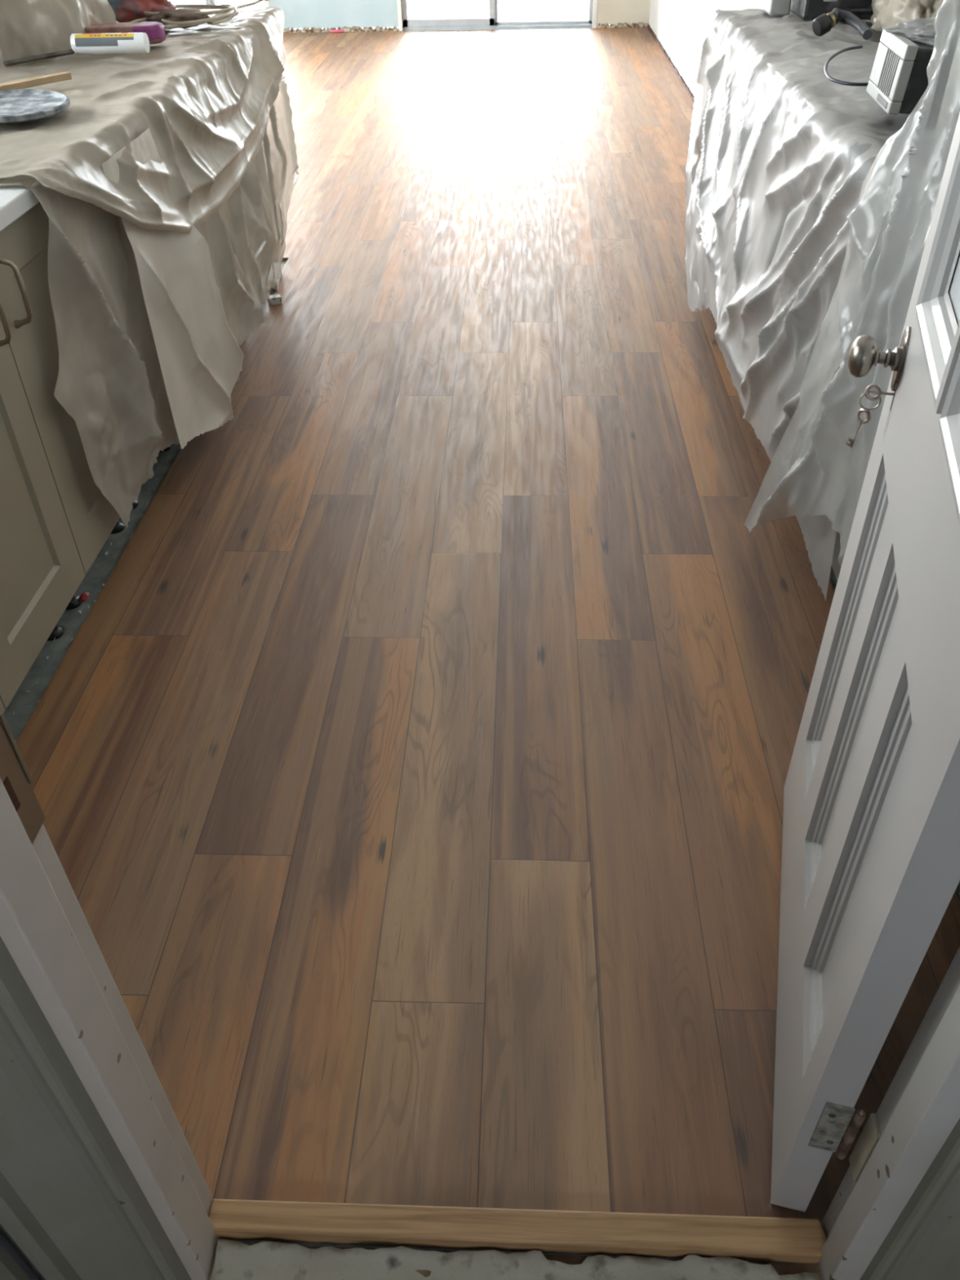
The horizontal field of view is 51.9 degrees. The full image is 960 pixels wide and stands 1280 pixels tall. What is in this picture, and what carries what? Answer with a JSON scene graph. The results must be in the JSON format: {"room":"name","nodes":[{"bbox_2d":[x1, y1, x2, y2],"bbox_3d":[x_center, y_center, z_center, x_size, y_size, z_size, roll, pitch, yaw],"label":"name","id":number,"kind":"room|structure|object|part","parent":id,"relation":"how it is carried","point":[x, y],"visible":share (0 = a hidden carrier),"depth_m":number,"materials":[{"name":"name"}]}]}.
{"room":"kitchen","nodes":[
{"label":"kitchen","id":0,"kind":"room"},
{"bbox_2d":[0,1232,39,1279],"bbox_3d":[-0.656,0.813,-0.689,0.080,2.563,3.055,1,39,2],"label":"wall","id":1,"kind":"structure","parent":0,"point":[3,1242],"depth_m":1.16,"materials":[{"name":"paint"}]},
{"bbox_2d":[0,1244,30,1279],"bbox_3d":[-0.548,0.089,0.549,0.026,2.113,0.105,1,39,2],"label":"trim","id":2,"kind":"structure","parent":1,"relation":"attached to","point":[10,1269],"depth_m":1.10,"materials":[{"name":"grey paint"}]},
{"bbox_2d":[268,0,650,29],"bbox_3d":[-0.851,-6.865,8.680,4.860,2.525,0.150,1,39,2],"label":"wall","id":3,"kind":"structure","parent":0,"point":[298,14],"depth_m":9.34,"materials":[{"name":"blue paint"}]},
{"bbox_2d":[204,0,269,7],"bbox_3d":[-2.591,-6.704,8.893,1.170,2.142,0.155,1,39,2],"label":"window","id":4,"kind":"structure","parent":3,"relation":"in","point":[207,2],"depth_m":9.39,"materials":[{"name":"white paint"}]},
{"bbox_3d":[-2.858,-6.708,8.903,0.565,2.078,0.035,1,39,2],"label":"sliding sash","id":5,"kind":"part","parent":4,"relation":"part of","materials":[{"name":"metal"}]},
{"bbox_2d":[283,26,398,32],"bbox_3d":[-1.384,-5.834,9.441,1.215,0.059,0.017,1,39,2],"label":"baseboard","id":6,"kind":"structure","parent":3,"relation":"attached to","point":[354,28],"depth_m":9.43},
{"bbox_2d":[396,0,597,31],"bbox_3d":[0.147,-6.676,8.782,1.880,2.142,0.155,1,39,2],"label":"sliding door","id":7,"kind":"structure","parent":3,"relation":"in","point":[491,23],"depth_m":9.42,"materials":[{"name":"white paint"}]},
{"bbox_3d":[-0.318,-6.683,8.800,0.880,2.078,0.035,1,39,2],"label":"sliding sash","id":8,"kind":"part","parent":7,"relation":"part of","materials":[{"name":"glass"}]},
{"bbox_3d":[0.578,-6.701,8.796,0.950,2.078,0.030,1,39,2],"label":"fixed sash","id":9,"kind":"part","parent":7,"relation":"part of","materials":[{"name":"glass"}]},
{"bbox_2d":[595,22,648,28],"bbox_3d":[1.346,-5.806,9.332,0.490,0.055,0.017,1,39,2],"label":"baseboard","id":10,"kind":"structure","parent":3,"relation":"attached to","point":[640,24],"depth_m":9.33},
{"bbox_2d":[3,27,959,1279],"bbox_3d":[-0.912,-1.532,4.287,5.200,0.120,13.700,1,39,2],"label":"floor","id":11,"kind":"structure","parent":0,"point":[409,775],"depth_m":2.15,"materials":[{"name":"brown wood"}]},
{"bbox_2d":[0,698,4,713],"bbox_3d":[-1.247,0.037,1.597,0.580,0.893,0.459,1,39,2],"label":"base cabinet","id":12,"kind":"object","parent":11,"relation":"on","point":[2,707],"visible":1,"depth_m":1.95,"materials":[{"name":"beige wood"}]},
{"bbox_2d":[0,180,40,231],"bbox_3d":[-1.373,-1.343,2.556,0.993,0.035,3.650,1,39,2],"label":"countertop","id":13,"kind":"structure","parent":12,"relation":"on","point":[15,200],"depth_m":1.94,"materials":[{"name":"white stone"}]},
{"bbox_2d":[0,6,299,527],"bbox_3d":[-1.229,-1.348,3.198,0.947,0.872,2.758,1,39,2],"label":"plastic sheet","id":14,"kind":"object","parent":13,"relation":"on","point":[110,380],"visible":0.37,"depth_m":2.40,"materials":[{"name":"beige plastic"}]},
{"bbox_2d":[0,6,284,232],"bbox_3d":[-1.186,-1.614,3.074,0.898,0.359,2.568,1,39,2],"label":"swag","id":15,"kind":"object","parent":14,"relation":"on","point":[206,95],"visible":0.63,"depth_m":2.75,"materials":[{"name":"beige"}]},
{"bbox_2d":[0,88,70,123],"bbox_3d":[-1.131,-1.296,2.394,0.260,0.028,0.260,1,39,2],"label":"plate","id":16,"kind":"object","parent":15,"relation":"on","point":[18,105],"visible":1,"depth_m":2.39,"materials":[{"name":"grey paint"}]},
{"bbox_2d":[0,71,71,90],"bbox_3d":[-1.242,-1.453,2.595,0.026,0.016,0.380,24,46,28],"label":"batten","id":17,"kind":"object","parent":15,"relation":"on","point":[42,80],"visible":0.93,"depth_m":2.64,"materials":[{"name":"beige wood"}]},
{"bbox_2d":[3,48,74,66],"bbox_3d":[-1.315,-1.739,2.947,0.014,0.018,0.228,27,47,30],"label":"metal rod","id":18,"kind":"object","parent":15,"relation":"on","point":[56,54],"visible":1,"depth_m":2.94,"materials":[{"name":"metal"}]},
{"bbox_2d":[0,0,115,67],"bbox_3d":[-1.524,-2.165,3.108,0.588,0.535,0.842,1,39,2],"label":"wrapped bundle","id":19,"kind":"object","parent":15,"relation":"on","point":[28,28],"visible":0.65,"depth_m":3.01,"materials":[{"name":"beige plastic"}]},
{"bbox_2d":[70,32,150,54],"bbox_3d":[-1.129,-1.821,3.013,0.225,0.055,0.055,0,39,1],"label":"cartridge","id":20,"kind":"object","parent":15,"relation":"on","point":[100,42],"visible":1,"depth_m":2.99,"materials":[{"name":"white plastic"}]},
{"bbox_2d":[84,21,165,44],"bbox_3d":[-1.151,-1.960,3.191,0.259,0.052,0.112,-1,39,0],"label":"tool","id":21,"kind":"object","parent":15,"relation":"on","point":[155,31],"visible":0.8,"depth_m":3.15,"materials":[{"name":"purple plastic"}]},
{"bbox_2d":[106,0,176,22],"bbox_3d":[-1.235,-2.304,3.561,0.263,0.115,0.191,-14,41,-15],"label":"packet","id":22,"kind":"object","parent":15,"relation":"on","point":[125,11],"visible":0.58,"depth_m":3.51,"materials":[{"name":"red plastic"}]},
{"bbox_2d":[144,8,209,29],"bbox_3d":[-1.072,-2.196,3.486,0.240,0.048,0.260,1,39,2],"label":"tool pouch","id":23,"kind":"object","parent":15,"relation":"on","point":[179,15],"visible":0.56,"depth_m":3.44,"materials":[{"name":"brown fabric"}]},
{"bbox_2d":[128,0,268,28],"bbox_3d":[-1.024,-2.304,3.611,0.378,0.040,0.722,1,39,2],"label":"extension cord","id":24,"kind":"object","parent":15,"relation":"on","point":[228,11],"visible":0.73,"depth_m":3.50,"materials":[{"name":"beige plastic"}]},
{"bbox_2d":[101,127,244,448],"bbox_3d":[-0.796,-0.938,2.720,0.076,0.842,0.647,4,40,6],"label":"sheet","id":25,"kind":"object","parent":13,"relation":"hanging from","point":[201,358],"visible":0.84,"depth_m":2.69,"materials":[{"name":"beige fabric"}]},
{"bbox_2d":[0,300,85,708],"bbox_3d":[-1.209,-0.254,1.952,0.621,0.893,0.459,1,39,2],"label":"base cabinet","id":26,"kind":"object","parent":11,"relation":"on","point":[42,570],"visible":0.91,"depth_m":2.04,"materials":[{"name":"beige wood"}]},
{"bbox_3d":[-0.920,-0.619,1.866,0.043,0.145,0.018,1,39,2],"label":"handle","id":27,"kind":"part","parent":26,"relation":"part of","materials":[{"name":"silver metal"}]},
{"bbox_3d":[-1.021,-0.058,2.324,0.056,0.112,0.055,1,39,2],"label":"leg","id":28,"kind":"part","parent":26,"relation":"part of","materials":[{"name":"black plastic"}]},
{"bbox_2d":[0,201,124,609],"bbox_3d":[-1.192,-0.545,2.308,0.621,0.893,0.459,1,39,2],"label":"base cabinet","id":29,"kind":"object","parent":11,"relation":"on","point":[24,293],"visible":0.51,"depth_m":2.12,"materials":[{"name":"beige wood"}]},
{"bbox_3d":[-0.916,-0.685,1.947,0.043,0.145,0.018,1,39,2],"label":"handle","id":30,"kind":"part","parent":29,"relation":"part of","materials":[{"name":"silver metal"}]},
{"bbox_3d":[-1.017,-0.134,2.416,0.056,0.112,0.055,1,39,2],"label":"leg","id":31,"kind":"part","parent":29,"relation":"part of","materials":[{"name":"black plastic"}]},
{"bbox_3d":[-1.004,-0.349,2.679,0.056,0.112,0.055,1,39,2],"label":"leg","id":32,"kind":"part","parent":29,"relation":"part of","materials":[{"name":"black plastic"}]},
{"bbox_2d":[79,591,89,602],"bbox_3d":[-0.986,-0.107,2.457,0.024,0.014,0.040,1,39,2],"label":"scrap","id":33,"kind":"object","parent":11,"relation":"on","point":[83,597],"visible":1,"depth_m":2.45,"materials":[{"name":"red"}]},
{"bbox_2d":[13,291,269,741],"bbox_3d":[-0.953,-0.537,2.984,0.068,0.014,3.177,1,39,2],"label":"crumbs","id":34,"kind":"object","parent":11,"relation":"on","point":[106,553],"visible":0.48,"depth_m":2.44,"materials":[{"name":"white"}]},
{"bbox_2d":[132,444,171,509],"bbox_3d":[-1.195,-0.837,2.664,0.580,0.893,0.459,1,39,2],"label":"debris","id":35,"kind":"object","parent":11,"relation":"on","point":[135,504],"visible":0.08,"depth_m":2.81,"materials":[{"name":"beige"}]},
{"bbox_3d":[-1.000,-0.425,2.772,0.056,0.112,0.055,1,39,2],"label":"leg","id":36,"kind":"part","parent":35,"relation":"part of","materials":[{"name":"black plastic"}]},
{"bbox_3d":[-0.987,-0.640,3.035,0.056,0.112,0.055,1,39,2],"label":"leg","id":37,"kind":"part","parent":35,"relation":"part of","materials":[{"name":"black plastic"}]},
{"bbox_2d":[266,267,282,306],"bbox_3d":[-0.852,-1.474,4.084,0.058,0.045,0.386,-7,40,-7],"label":"metal offcut","id":38,"kind":"object","parent":11,"relation":"on","point":[274,300],"visible":0.58,"depth_m":3.95,"materials":[{"name":"paint"}]},
{"bbox_2d":[329,29,343,32],"bbox_3d":[-1.366,-5.804,9.412,0.144,0.029,0.066,1,39,2],"label":"scrap","id":39,"kind":"object","parent":11,"relation":"on","point":[334,30],"visible":1,"depth_m":9.39,"materials":[{"name":"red plastic"}]},
{"bbox_2d":[209,1239,819,1279],"bbox_3d":[0.043,0.845,1.261,0.790,0.026,0.118,1,39,2],"label":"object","id":40,"kind":"structure","parent":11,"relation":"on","point":[264,1260],"depth_m":1.29,"materials":[{"name":"paint"}]},
{"bbox_2d":[208,1199,826,1263],"bbox_3d":[0.045,0.790,1.320,0.822,0.031,0.045,1,39,2],"label":"threshold","id":41,"kind":"object","parent":11,"relation":"on","point":[751,1238],"visible":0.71,"depth_m":1.31,"materials":[{"name":"beige wood"}]},
{"bbox_2d":[831,531,840,579],"bbox_3d":[1.083,-0.533,1.185,0.613,2.213,1.310,1,39,2],"label":"pantry cabinet","id":42,"kind":"object","parent":11,"relation":"on","point":[835,565],"visible":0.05,"depth_m":2.26,"materials":[{"name":"grey paint"}]},
{"bbox_2d":[743,0,959,567],"bbox_3d":[0.703,-0.703,1.401,0.173,2.110,1.311,1,39,2],"label":"clear plastic sheet","id":43,"kind":"object","parent":42,"relation":"hanging from","point":[812,470],"visible":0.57,"depth_m":1.86,"materials":[{"name":"grey"}]},
{"bbox_3d":[1.141,-0.630,2.348,0.593,0.888,0.605,1,39,2],"label":"base cabinet","id":44,"kind":"object","parent":11,"relation":"on","visible":0},
{"bbox_2d":[715,13,814,108],"bbox_3d":[1.153,-1.576,2.776,0.623,0.035,2.465,1,39,2],"label":"countertop","id":45,"kind":"structure","parent":44,"relation":"on","point":[780,75],"depth_m":2.76,"materials":[{"name":"white"}]},
{"bbox_2d":[684,8,909,599],"bbox_3d":[1.087,-1.233,2.986,0.716,0.930,2.620,1,39,2],"label":"plastic sheet","id":46,"kind":"object","parent":45,"relation":"on","point":[774,180],"visible":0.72,"depth_m":2.74,"materials":[{"name":"grey"}]},
{"bbox_2d":[762,0,791,15],"bbox_3d":[1.032,-2.212,3.428,0.070,0.060,0.140,1,39,2],"label":"box","id":47,"kind":"object","parent":46,"relation":"on","point":[772,7],"visible":1,"depth_m":3.38,"materials":[{"name":"cardboard"}]},
{"bbox_2d":[790,0,873,20],"bbox_3d":[1.282,-2.188,3.321,0.410,0.150,0.298,1,39,2],"label":"tool case","id":48,"kind":"object","parent":46,"relation":"on","point":[806,10],"visible":0.44,"depth_m":3.26,"materials":[{"name":"grey plastic"}]},
{"bbox_3d":[1.273,-2.072,3.250,0.136,0.016,0.041,1,39,2],"label":"handle","id":49,"kind":"part","parent":48,"relation":"part of","materials":[{"name":"black plastic"}]},
{"bbox_2d":[812,8,872,39],"bbox_3d":[1.120,-1.894,3.038,0.144,0.069,0.179,-14,41,-15],"label":"hose nozzle","id":50,"kind":"object","parent":46,"relation":"on","point":[823,24],"visible":1,"depth_m":3.05,"materials":[{"name":"black plastic"}]},
{"bbox_2d":[824,44,868,86],"bbox_3d":[0.974,-1.533,2.627,0.118,0.008,0.559,8,40,11],"label":"power cable","id":51,"kind":"object","parent":46,"relation":"on","point":[830,78],"visible":0.87,"depth_m":2.50,"materials":[{"name":"black plastic"}]},
{"bbox_2d":[866,26,933,115],"bbox_3d":[1.077,-1.269,2.213,0.340,0.146,0.259,3,39,5],"label":"appliance","id":52,"kind":"object","parent":46,"relation":"on","point":[899,79],"visible":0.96,"depth_m":2.16,"materials":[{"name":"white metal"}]},
{"bbox_2d":[876,93,887,108],"bbox_3d":[0.905,-1.214,2.223,0.002,0.012,0.100,3,39,5],"label":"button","id":53,"kind":"object","parent":52,"relation":"attached to","point":[882,99],"depth_m":2.22,"materials":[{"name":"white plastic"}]},
{"bbox_2d":[881,17,936,46],"bbox_3d":[1.096,-1.360,2.196,0.369,0.044,0.310,-3,39,-2],"label":"cover","id":54,"kind":"object","parent":52,"relation":"on","point":[917,30],"visible":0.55,"depth_m":2.18,"materials":[{"name":"grey plastic"}]},
{"bbox_2d":[870,0,943,31],"bbox_3d":[1.346,-1.972,2.993,0.240,0.232,0.616,1,39,2],"label":"plastic","id":55,"kind":"object","parent":46,"relation":"on","point":[886,13],"visible":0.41,"depth_m":2.96,"materials":[{"name":"beige plastic"}]},
{"bbox_2d":[648,0,763,95],"bbox_3d":[1.585,-4.796,6.084,0.260,2.530,6.600,1,39,2],"label":"wall","id":56,"kind":"structure","parent":0,"point":[680,26],"depth_m":7.12,"materials":[{"name":"white paint"}]},
{"bbox_2d":[647,24,694,102],"bbox_3d":[1.468,-3.777,6.859,0.016,0.040,6.400,1,39,2],"label":"baseboard","id":57,"kind":"structure","parent":56,"relation":"attached to","point":[675,69],"depth_m":7.69,"materials":[{"name":"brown wood"}]},
{"bbox_3d":[-1.260,-0.189,0.554,1.673,2.563,0.092,1,39,2],"label":"wall","id":58,"kind":"structure","parent":0,"visible":0},
{"bbox_2d":[0,711,45,844],"bbox_3d":[-0.379,0.103,0.790,0.004,0.165,0.042,1,39,2],"label":"strike plate","id":59,"kind":"object","parent":58,"relation":"attached to","point":[16,779],"visible":0.88,"depth_m":0.81,"materials":[{"name":"brown metal"}]},
{"bbox_2d":[0,936,191,1279],"bbox_3d":[-0.487,0.028,0.607,0.179,2.133,0.051,1,39,2],"label":"trim","id":60,"kind":"structure","parent":58,"relation":"attached to","point":[73,1207],"depth_m":1.05,"materials":[{"name":"grey paint"}]},
{"bbox_2d":[0,777,217,1279],"bbox_3d":[-0.403,0.008,0.675,0.060,2.073,0.094,1,39,2],"label":"trim","id":61,"kind":"structure","parent":58,"relation":"attached to","point":[45,929],"depth_m":0.95,"materials":[{"name":"beige paint"}]},
{"bbox_3d":[0.975,-0.175,0.473,1.013,2.563,0.067,1,39,2],"label":"wall","id":62,"kind":"structure","parent":0,"visible":0},
{"bbox_2d":[848,1113,880,1182],"bbox_3d":[0.450,0.596,1.156,0.005,0.118,0.028,1,39,2],"label":"hinge","id":63,"kind":"object","parent":62,"relation":"attached to","point":[870,1135],"depth_m":1.15,"materials":[{"name":"paint"}]},
{"bbox_2d":[770,112,959,1212],"bbox_3d":[0.466,-0.259,0.980,0.116,2.027,0.786,8,40,11],"label":"door","id":64,"kind":"structure","parent":62,"relation":"in","point":[870,862],"depth_m":1.15,"materials":[{"name":"white paint"}]},
{"bbox_3d":[0.562,0.005,1.464,0.010,0.549,0.139,9,40,12],"label":"panel","id":65,"kind":"part","parent":64,"relation":"part of","materials":[{"name":"white paint"}]},
{"bbox_3d":[0.487,0.149,1.290,0.021,0.550,0.615,9,40,12],"label":"panel moulding","id":66,"kind":"part","parent":64,"relation":"part of","materials":[{"name":"white paint"}]},
{"bbox_3d":[0.505,0.142,1.298,0.010,0.549,0.134,9,40,12],"label":"panel","id":67,"kind":"part","parent":64,"relation":"part of","materials":[{"name":"white paint"}]},
{"bbox_3d":[0.444,0.289,1.119,0.010,0.549,0.164,9,40,12],"label":"panel","id":68,"kind":"part","parent":64,"relation":"part of","materials":[{"name":"white paint"}]},
{"bbox_2d":[846,383,894,448],"bbox_3d":[0.548,-0.301,1.353,0.073,0.099,0.019,16,42,20],"label":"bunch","id":69,"kind":"object","parent":64,"relation":"hanging from","point":[877,387],"visible":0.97,"depth_m":1.35,"materials":[{"name":"metal"}]},
{"bbox_3d":[0.522,-0.376,1.311,0.064,0.055,0.055,9,40,12],"label":"knob","id":70,"kind":"part","parent":64,"relation":"part of","materials":[{"name":"silver metal"}]},
{"bbox_3d":[0.555,-0.371,1.304,0.006,0.088,0.044,9,40,12],"label":"knob plate","id":71,"kind":"part","parent":64,"relation":"part of","materials":[{"name":"silver metal"}]},
{"bbox_3d":[0.508,-0.671,0.834,0.026,0.907,0.287,9,40,12],"label":"glazing moulding","id":72,"kind":"part","parent":64,"relation":"part of","materials":[{"name":"white paint"}]},
{"bbox_3d":[0.426,-0.471,0.592,0.026,0.907,0.317,9,40,12],"label":"glazing moulding","id":73,"kind":"part","parent":64,"relation":"part of","materials":[{"name":"white paint"}]},
{"bbox_3d":[0.525,-0.668,0.830,0.004,0.895,0.275,9,40,12],"label":"pane","id":74,"kind":"part","parent":64,"relation":"part of","materials":[{"name":"glass"}]},
{"bbox_2d":[818,946,959,1279],"bbox_3d":[0.456,0.013,0.646,0.060,2.073,0.081,1,39,2],"label":"trim","id":75,"kind":"structure","parent":62,"relation":"attached to","point":[919,1109],"depth_m":1.04,"materials":[{"name":"white paint"}]},
{"bbox_2d":[859,1118,959,1279],"bbox_3d":[0.541,0.027,0.579,0.166,2.133,0.042,1,39,2],"label":"trim","id":76,"kind":"structure","parent":62,"relation":"attached to","point":[923,1242],"depth_m":1.12,"materials":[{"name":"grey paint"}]},
{"label":"outside","id":77,"kind":"structure","parent":0,"visible":0},
{"bbox_2d":[168,0,609,29],"bbox_3d":[-0.773,-10.570,15.387,15.000,0.120,14.880,1,39,2],"label":"ground","id":78,"kind":"structure","parent":77,"point":[508,10],"depth_m":10.74,"materials":[{"name":"white"}]}
]}

